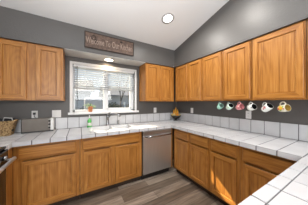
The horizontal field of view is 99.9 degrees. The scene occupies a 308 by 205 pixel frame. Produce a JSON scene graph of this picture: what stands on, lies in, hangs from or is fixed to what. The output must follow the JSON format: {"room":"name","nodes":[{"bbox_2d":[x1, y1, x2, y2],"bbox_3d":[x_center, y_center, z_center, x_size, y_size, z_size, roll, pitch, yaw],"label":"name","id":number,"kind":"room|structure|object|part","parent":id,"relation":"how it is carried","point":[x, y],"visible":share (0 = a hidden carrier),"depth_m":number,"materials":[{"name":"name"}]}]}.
{"room":"kitchen","nodes":[
{"label":"kitchen","id":0,"kind":"room"},
{"bbox_2d":[0,55,175,155],"bbox_3d":[-0.948,0.145,2.549,3.740,2.390,0.150,0,0,-30],"label":"wall","id":1,"kind":"structure","parent":0,"point":[16,109],"depth_m":2.17,"materials":[{"name":"grey paint"}]},
{"bbox_2d":[0,38,64,100],"bbox_3d":[-1.710,-0.410,1.833,0.718,0.757,0.323,0,0,-30],"label":"upper cabinet","id":2,"kind":"object","parent":1,"relation":"attached to","point":[28,71],"visible":1,"depth_m":1.72,"materials":[{"name":"brown wood"}]},
{"bbox_3d":[-1.776,-0.411,1.620,0.268,0.722,0.020,0,0,-30],"label":"door","id":3,"kind":"part","parent":2,"relation":"part of","materials":[{"name":"brown wood"}]},
{"bbox_3d":[-1.462,-0.411,1.801,0.278,0.722,0.020,0,0,-30],"label":"door","id":4,"kind":"part","parent":2,"relation":"part of","materials":[{"name":"brown wood"}]},
{"bbox_2d":[32,111,37,117],"bbox_3d":[-1.806,0.177,1.960,0.072,0.116,0.009,0,0,-30],"label":"wall outlet","id":5,"kind":"object","parent":1,"relation":"attached to","point":[36,112],"visible":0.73,"depth_m":1.96,"materials":[{"name":"white plastic"}]},
{"bbox_2d":[52,110,60,117],"bbox_3d":[-1.574,0.177,2.093,0.118,0.118,0.010,0,0,-30],"label":"light switch","id":6,"kind":"object","parent":1,"relation":"attached to","point":[55,113],"visible":0.92,"depth_m":2.09,"materials":[{"name":"white plastic"}]},
{"bbox_2d":[0,6,175,71],"bbox_3d":[-0.827,-0.977,2.338,3.440,0.380,0.335,0,0,-30],"label":"trim","id":7,"kind":"structure","parent":1,"relation":"attached to","point":[16,25],"depth_m":1.89,"materials":[{"name":"grey paint"}]},
{"bbox_2d":[68,61,138,114],"bbox_3d":[-0.912,-0.254,2.517,1.260,0.906,0.180,0,0,-30],"label":"window","id":8,"kind":"structure","parent":1,"relation":"in","point":[130,108],"depth_m":2.51,"materials":[{"name":"white paint"}]},
{"bbox_2d":[83,103,94,111],"bbox_3d":[-1.151,0.080,2.324,0.229,0.163,0.141,0,0,-30],"label":"potted succulent","id":9,"kind":"object","parent":8,"relation":"on","point":[90,106],"visible":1,"depth_m":2.31,"materials":[{"name":"ceramic"}]},
{"bbox_3d":[-0.902,0.181,2.500,1.260,0.036,0.140,0,0,-30],"label":"sill","id":10,"kind":"part","parent":8,"relation":"part of","materials":[{"name":"white paint"}]},
{"bbox_2d":[74,64,133,90],"bbox_3d":[-0.904,-0.271,2.494,1.096,0.782,0.064,0,0,-30],"label":"window blind","id":11,"kind":"object","parent":8,"relation":"attached to","point":[79,68],"visible":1,"depth_m":2.45,"materials":[{"name":"white plastic"}]},
{"bbox_3d":[-0.909,-0.641,2.501,1.096,0.042,0.048,0,0,-30],"label":"head rail","id":12,"kind":"part","parent":11,"relation":"part of","materials":[{"name":"white plastic"}]},
{"bbox_3d":[-0.908,-0.260,2.499,1.096,0.024,0.040,0,0,-30],"label":"rail","id":13,"kind":"part","parent":11,"relation":"part of","materials":[{"name":"white plastic"}]},
{"bbox_2d":[84,31,133,55],"bbox_3d":[-0.721,-0.986,2.190,0.800,0.250,0.026,0,0,-30],"label":"wall sign","id":14,"kind":"object","parent":1,"relation":"attached to","point":[92,40],"visible":1,"depth_m":2.16,"materials":[{"name":"brown wood"}]},
{"bbox_2d":[103,58,114,61],"bbox_3d":[-0.827,-0.784,2.376,0.208,0.004,0.208,0,0,-30],"label":"recessed light","id":15,"kind":"object","parent":1,"relation":"attached to","point":[104,59],"visible":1,"depth_m":2.37,"materials":[{"name":"beige"}]},
{"bbox_2d":[139,63,173,101],"bbox_3d":[0.068,-0.410,2.859,0.713,0.757,0.323,0,0,-30],"label":"upper cabinet","id":16,"kind":"object","parent":1,"relation":"attached to","point":[156,82],"visible":0.99,"depth_m":2.71,"materials":[{"name":"brown wood"}]},
{"bbox_3d":[-0.029,-0.411,2.629,0.300,0.722,0.020,0,0,-30],"label":"door","id":17,"kind":"part","parent":16,"relation":"part of","materials":[{"name":"brown wood"}]},
{"bbox_3d":[0.267,-0.411,2.799,0.275,0.722,0.020,0,0,-30],"label":"door","id":18,"kind":"part","parent":16,"relation":"part of","materials":[{"name":"brown wood"}]},
{"bbox_2d":[14,113,307,141],"bbox_3d":[-0.155,0.336,1.175,3.436,0.180,3.018,0,0,-30],"label":"backsplash","id":19,"kind":"structure","parent":1,"relation":"attached to","point":[285,130],"depth_m":2.17,"materials":[{"name":"white tile"}]},
{"bbox_2d":[0,0,228,49],"bbox_3d":[0.714,-1.909,-0.331,3.740,1.711,6.800,0,0,-30],"label":"ceiling","id":20,"kind":"structure","parent":0,"point":[138,20],"depth_m":1.88,"materials":[{"name":"white paint"}]},
{"bbox_2d":[161,13,173,23],"bbox_3d":[0.215,-1.312,2.018,0.199,0.048,0.194,0,0,-25],"label":"recessed light","id":21,"kind":"object","parent":20,"relation":"in","point":[167,18],"visible":1,"depth_m":2.01,"materials":[{"name":"white"}]},
{"bbox_2d":[63,156,223,204],"bbox_3d":[0.714,1.390,-0.331,3.740,0.100,6.800,0,0,-30],"label":"floor","id":22,"kind":"structure","parent":0,"point":[170,187],"depth_m":1.89,"materials":[{"name":"wood"}]},
{"bbox_2d":[0,146,16,204],"bbox_3d":[-1.478,0.790,0.791,0.712,1.060,0.757,0,0,-30],"label":"range","id":23,"kind":"object","parent":22,"relation":"on","point":[5,162],"visible":1,"depth_m":1.19,"materials":[{"name":"silver metal"}]},
{"bbox_3d":[-1.258,0.868,0.917,0.043,0.545,0.749,0,0,-30],"label":"oven door","id":24,"kind":"part","parent":23,"relation":"part of","materials":[{"name":"black glass"}]},
{"bbox_3d":[-1.252,0.515,0.921,0.058,0.140,0.749,0,0,-30],"label":"control panel","id":25,"kind":"part","parent":23,"relation":"part of","materials":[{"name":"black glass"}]},
{"bbox_3d":[-1.203,0.540,0.954,0.072,0.033,0.706,0,0,-30],"label":"handle","id":26,"kind":"part","parent":23,"relation":"part of","materials":[{"name":"metal"}]},
{"bbox_2d":[6,147,12,204],"bbox_3d":[-1.775,0.909,1.184,0.619,0.862,0.203,0,0,-30],"label":"base cabinet","id":27,"kind":"object","parent":22,"relation":"on","point":[9,170],"visible":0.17,"depth_m":1.36,"materials":[{"name":"brown wood"}]},
{"bbox_2d":[0,113,307,204],"bbox_3d":[-0.155,0.361,1.175,3.436,0.230,3.018,0,0,-30],"label":"countertop","id":28,"kind":"structure","parent":27,"relation":"on","point":[290,187],"depth_m":1.64,"materials":[{"name":"white tile"}]},
{"bbox_2d":[0,119,18,136],"bbox_3d":[-2.010,0.327,1.664,0.354,0.193,0.254,0,0,-30],"label":"wicker basket","id":29,"kind":"object","parent":28,"relation":"on","point":[6,127],"visible":0.94,"depth_m":1.64,"materials":[{"name":"beige wicker"}]},
{"bbox_2d":[3,117,13,130],"bbox_3d":[-1.909,0.283,1.703,0.098,0.195,0.064,0,0,-30],"label":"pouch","id":30,"kind":"object","parent":29,"relation":"in","point":[6,118],"visible":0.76,"depth_m":1.69,"materials":[{"name":"black fabric"}]},
{"bbox_2d":[21,117,54,133],"bbox_3d":[-1.692,0.324,1.916,0.378,0.200,0.129,0,0,-32],"label":"toaster","id":31,"kind":"object","parent":28,"relation":"on","point":[28,125],"visible":1,"depth_m":1.87,"materials":[{"name":"metal"}]},
{"bbox_2d":[87,115,91,127],"bbox_3d":[-1.123,0.318,2.251,0.078,0.214,0.077,0,0,-30],"label":"dish soap bottle","id":32,"kind":"object","parent":28,"relation":"on","point":[89,123],"visible":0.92,"depth_m":2.23,"materials":[{"name":"green plastic"}]},
{"bbox_2d":[88,124,136,131],"bbox_3d":[-0.713,0.509,2.222,0.724,0.186,0.414,0,0,-30],"label":"sink","id":33,"kind":"object","parent":28,"relation":"in","point":[121,126],"visible":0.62,"depth_m":2.28,"materials":[{"name":"white ceramic"}]},
{"bbox_2d":[105,112,119,125],"bbox_3d":[-0.762,0.295,2.443,0.291,0.259,0.105,0,0,-1],"label":"faucet","id":34,"kind":"object","parent":28,"relation":"on","point":[107,115],"visible":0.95,"depth_m":2.40,"materials":[{"name":"silver metal"}]},
{"bbox_2d":[171,115,180,120],"bbox_3d":[0.530,0.362,3.159,0.240,0.125,0.240,0,0,-30],"label":"fruit bowl","id":35,"kind":"object","parent":28,"relation":"on","point":[172,116],"visible":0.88,"depth_m":3.09,"materials":[{"name":"brown metal"}]},
{"bbox_2d":[13,139,79,204],"bbox_3d":[-1.419,0.909,1.831,0.639,0.862,0.598,0,0,-30],"label":"base cabinet","id":36,"kind":"object","parent":22,"relation":"on","point":[45,173],"visible":0.81,"depth_m":1.57,"materials":[{"name":"brown wood"}]},
{"bbox_3d":[-1.275,0.573,1.580,0.555,0.135,0.020,0,0,-30],"label":"drawer","id":37,"kind":"part","parent":36,"relation":"part of","materials":[{"name":"brown wood"}]},
{"bbox_3d":[-1.262,0.942,1.588,0.525,0.547,0.020,0,0,-30],"label":"door","id":38,"kind":"part","parent":36,"relation":"part of","materials":[{"name":"brown wood"}]},
{"bbox_2d":[80,132,141,198],"bbox_3d":[-0.744,0.909,2.220,0.909,0.862,0.598,0,0,-30],"label":"base cabinet","id":39,"kind":"object","parent":22,"relation":"on","point":[107,162],"visible":0.87,"depth_m":1.93,"materials":[{"name":"brown wood"}]},
{"bbox_3d":[-0.797,0.942,1.856,0.370,0.547,0.020,0,0,-30],"label":"door","id":40,"kind":"part","parent":39,"relation":"part of","materials":[{"name":"brown wood"}]},
{"bbox_3d":[-0.606,0.573,1.966,0.840,0.135,0.020,0,0,-30],"label":"drawer","id":41,"kind":"part","parent":39,"relation":"part of","materials":[{"name":"brown wood"}]},
{"bbox_3d":[-0.418,0.942,2.075,0.395,0.547,0.020,0,0,-30],"label":"door","id":42,"kind":"part","parent":39,"relation":"part of","materials":[{"name":"brown wood"}]},
{"bbox_2d":[140,128,171,179],"bbox_3d":[-0.043,0.909,2.572,0.626,0.862,0.673,0,0,-30],"label":"dishwasher","id":43,"kind":"object","parent":22,"relation":"on","point":[156,144],"depth_m":2.31,"materials":[{"name":"silver metal"}]},
{"bbox_3d":[0.068,0.523,2.343,0.590,0.076,0.047,0,0,-30],"label":"control panel","id":44,"kind":"part","parent":43,"relation":"part of","materials":[{"name":"metal"}]},
{"bbox_3d":[0.092,0.580,2.301,0.538,0.027,0.067,0,0,-30],"label":"handle","id":45,"kind":"part","parent":43,"relation":"part of","materials":[{"name":"silver metal"}]},
{"bbox_3d":[0.193,0.860,2.757,0.032,0.764,0.589,0,0,-30],"label":"filler panel","id":46,"kind":"part","parent":43,"relation":"part of","materials":[{"name":"brown wood"}]},
{"bbox_2d":[174,129,191,181],"bbox_3d":[0.729,0.909,2.462,0.598,0.862,0.399,0,0,-30],"label":"base cabinet","id":47,"kind":"object","parent":22,"relation":"on","point":[181,138],"visible":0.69,"depth_m":2.28,"materials":[{"name":"brown wood"}]},
{"bbox_3d":[0.485,0.573,2.307,0.020,0.135,0.340,0,0,-30],"label":"drawer","id":48,"kind":"part","parent":47,"relation":"part of","materials":[{"name":"brown wood"}]},
{"bbox_3d":[0.485,0.942,2.307,0.020,0.547,0.340,0,0,-30],"label":"door","id":49,"kind":"part","parent":47,"relation":"part of","materials":[{"name":"brown wood"}]},
{"bbox_2d":[190,133,212,196],"bbox_3d":[0.926,0.909,2.120,0.598,0.862,0.379,0,0,-30],"label":"base cabinet","id":50,"kind":"object","parent":22,"relation":"on","point":[199,145],"visible":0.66,"depth_m":1.94,"materials":[{"name":"brown wood"}]},
{"bbox_3d":[0.678,0.573,1.973,0.020,0.135,0.332,0,0,-30],"label":"drawer","id":51,"kind":"part","parent":50,"relation":"part of","materials":[{"name":"brown wood"}]},
{"bbox_3d":[0.678,0.942,1.973,0.020,0.547,0.332,0,0,-30],"label":"door","id":52,"kind":"part","parent":50,"relation":"part of","materials":[{"name":"brown wood"}]},
{"bbox_2d":[210,138,239,204],"bbox_3d":[1.121,0.909,1.782,0.598,0.862,0.389,0,0,-30],"label":"base cabinet","id":53,"kind":"object","parent":22,"relation":"on","point":[224,157],"visible":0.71,"depth_m":1.61,"materials":[{"name":"brown wood"}]},
{"bbox_3d":[0.871,0.573,1.638,0.020,0.135,0.335,0,0,-30],"label":"drawer","id":54,"kind":"part","parent":53,"relation":"part of","materials":[{"name":"brown wood"}]},
{"bbox_3d":[0.871,0.942,1.638,0.020,0.547,0.335,0,0,-30],"label":"door","id":55,"kind":"part","parent":53,"relation":"part of","materials":[{"name":"brown wood"}]},
{"bbox_2d":[240,146,296,202],"bbox_3d":[1.342,0.909,1.399,0.598,0.862,0.484,0,0,-30],"label":"base cabinet","id":56,"kind":"object","parent":22,"relation":"on","point":[257,168],"visible":0.45,"depth_m":1.33,"materials":[{"name":"brown wood"}]},
{"bbox_3d":[1.099,0.942,1.242,0.020,0.547,0.430,0,0,-30],"label":"door","id":57,"kind":"part","parent":56,"relation":"part of","materials":[{"name":"brown wood"}]},
{"bbox_3d":[1.096,0.573,1.248,0.020,0.135,0.445,0,0,-30],"label":"drawer","id":58,"kind":"part","parent":56,"relation":"part of","materials":[{"name":"brown wood"}]},
{"bbox_2d":[176,100,307,141],"bbox_3d":[2.306,-0.652,0.501,0.150,3.985,6.650,0,0,-30],"label":"wall","id":59,"kind":"structure","parent":0,"point":[298,114],"depth_m":1.84,"materials":[{"name":"grey paint"}]},
{"bbox_2d":[175,58,201,101],"bbox_3d":[0.785,-0.410,2.660,0.323,0.757,0.728,0,0,-30],"label":"upper cabinet","id":60,"kind":"object","parent":59,"relation":"attached to","point":[188,77],"visible":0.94,"depth_m":2.51,"materials":[{"name":"brown wood"}]},
{"bbox_3d":[0.574,-0.411,2.723,0.020,0.722,0.321,0,0,-30],"label":"door","id":61,"kind":"part","parent":60,"relation":"part of","materials":[{"name":"brown wood"}]},
{"bbox_3d":[0.753,-0.411,2.412,0.020,0.722,0.299,0,0,-30],"label":"door","id":62,"kind":"part","parent":60,"relation":"part of","materials":[{"name":"brown wood"}]},
{"bbox_2d":[202,50,222,100],"bbox_3d":[1.063,-0.410,2.178,0.323,0.757,0.371,0,0,-30],"label":"upper cabinet","id":63,"kind":"object","parent":59,"relation":"attached to","point":[212,65],"visible":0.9,"depth_m":2.07,"materials":[{"name":"brown wood"}]},
{"label":"hook","id":64,"kind":"object","parent":63,"relation":"attached to","visible":0},
{"bbox_2d":[217,102,223,109],"bbox_3d":[1.022,0.046,2.005,0.076,0.116,0.106,0,0,-4],"label":"coffee mug","id":65,"kind":"object","parent":64,"relation":"hanging from","point":[219,106],"visible":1,"depth_m":2.00,"materials":[{"name":"green ceramic"}]},
{"bbox_2d":[174,0,307,66],"bbox_3d":[1.268,-1.292,1.815,0.335,0.998,2.665,0,0,-30],"label":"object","id":66,"kind":"structure","parent":59,"relation":"attached to","point":[237,22],"depth_m":1.73,"materials":[{"name":"grey paint"}]},
{"bbox_2d":[223,40,261,100],"bbox_3d":[1.251,-0.410,1.852,0.323,0.757,0.368,0,0,-30],"label":"upper cabinet","id":67,"kind":"object","parent":59,"relation":"attached to","point":[237,60],"visible":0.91,"depth_m":1.75,"materials":[{"name":"brown wood"}]},
{"bbox_3d":[1.121,-0.411,1.774,0.020,0.722,0.341,0,0,-30],"label":"door","id":68,"kind":"part","parent":67,"relation":"part of","materials":[{"name":"brown wood"}]},
{"label":"hook","id":69,"kind":"object","parent":67,"relation":"attached to","visible":0},
{"bbox_2d":[226,102,233,109],"bbox_3d":[1.094,0.049,1.881,0.078,0.115,0.111,0,0,-4],"label":"coffee mug","id":70,"kind":"object","parent":69,"relation":"hanging from","point":[229,106],"visible":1,"depth_m":1.87,"materials":[{"name":"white ceramic"}]},
{"label":"hook","id":71,"kind":"object","parent":67,"relation":"attached to","visible":0},
{"bbox_2d":[235,102,244,109],"bbox_3d":[1.164,0.042,1.759,0.079,0.115,0.094,0,0,-4],"label":"coffee mug","id":72,"kind":"object","parent":71,"relation":"hanging from","point":[240,106],"visible":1,"depth_m":1.75,"materials":[{"name":"pink ceramic"}]},
{"label":"hook","id":73,"kind":"object","parent":67,"relation":"attached to","visible":0},
{"bbox_2d":[247,102,256,110],"bbox_3d":[1.236,0.043,1.637,0.080,0.116,0.098,0,0,-4],"label":"coffee mug","id":74,"kind":"object","parent":73,"relation":"hanging from","point":[252,106],"visible":1,"depth_m":1.63,"materials":[{"name":"white ceramic"}]},
{"bbox_2d":[246,111,250,118],"bbox_3d":[1.397,0.177,1.916,0.009,0.116,0.072,0,0,-30],"label":"wall outlet","id":75,"kind":"object","parent":59,"relation":"attached to","point":[248,113],"visible":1,"depth_m":1.91,"materials":[{"name":"white plastic"}]},
{"bbox_2d":[252,20,306,100],"bbox_3d":[1.458,-0.410,1.495,0.323,0.757,0.443,0,0,-30],"label":"upper cabinet","id":76,"kind":"object","parent":59,"relation":"attached to","point":[279,57],"visible":1,"depth_m":1.37,"materials":[{"name":"brown wood"}]},
{"label":"hook","id":77,"kind":"object","parent":76,"relation":"attached to","visible":0},
{"bbox_2d":[261,102,273,111],"bbox_3d":[1.310,0.051,1.504,0.078,0.119,0.117,0,0,-4],"label":"coffee mug","id":78,"kind":"object","parent":77,"relation":"hanging from","point":[267,107],"visible":1,"depth_m":1.49,"materials":[{"name":"white ceramic"}]},
{"label":"hook","id":79,"kind":"object","parent":76,"relation":"attached to","visible":0},
{"bbox_2d":[277,101,290,111],"bbox_3d":[1.381,0.042,1.379,0.080,0.114,0.093,0,0,-4],"label":"coffee mug","id":80,"kind":"object","parent":79,"relation":"hanging from","point":[286,107],"visible":1,"depth_m":1.36,"materials":[{"name":"beige ceramic"}]},
{"bbox_2d":[307,19,307,99],"bbox_3d":[1.683,-0.410,1.105,0.323,0.757,0.443,0,0,-30],"label":"upper cabinet","id":81,"kind":"object","parent":59,"relation":"attached to","point":[307,19],"visible":1,"depth_m":1.22,"materials":[{"name":"brown wood"}]},
{"label":"outside","id":82,"kind":"structure","parent":0,"visible":0},
{"bbox_3d":[-6.102,1.615,16.921,30.000,0.150,29.800,0,0,-30],"label":"ground","id":83,"kind":"structure","parent":82,"visible":0},
{"bbox_2d":[75,80,94,109],"bbox_3d":[-11.302,-0.535,13.228,9.100,4.150,5.800,0,0,-30],"label":"neighbor house","id":84,"kind":"structure","parent":83,"relation":"on","point":[81,94],"depth_m":12.75,"materials":[{"name":"white"}]},
{"bbox_2d":[84,98,102,109],"bbox_3d":[-2.210,0.680,4.735,0.600,1.720,0.560,0,0,-30],"label":"window","id":85,"kind":"structure","parent":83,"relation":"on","point":[98,102],"depth_m":4.51,"materials":[{"name":"glass"}]},
{"bbox_2d":[98,86,128,104],"bbox_3d":[-2.558,-0.435,20.583,11.000,3.950,5.800,0,0,-30],"label":"neighbor house","id":86,"kind":"structure","parent":83,"relation":"on","point":[113,95],"depth_m":16.79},
{"bbox_2d":[108,102,121,107],"bbox_3d":[-3.202,0.714,10.407,1.608,1.655,1.670,0,0,-30],"label":"shrub","id":87,"kind":"object","parent":83,"relation":"on","point":[114,105],"visible":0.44,"depth_m":10.19,"materials":[{"name":"green plant"}]},
{"bbox_2d":[108,102,128,107],"bbox_3d":[0.540,0.730,13.654,11.740,1.620,0.140,0,0,-30],"label":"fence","id":88,"kind":"object","parent":83,"relation":"on","point":[124,105],"visible":0.03,"depth_m":11.76,"materials":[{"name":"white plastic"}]},
{"bbox_2d":[114,74,127,107],"bbox_3d":[-1.909,-0.576,8.739,1.401,4.258,2.087,0,0,24],"label":"bare tree","id":89,"kind":"object","parent":83,"relation":"on","point":[119,74],"visible":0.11,"depth_m":8.51,"materials":[{"name":"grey plant"}]}
]}

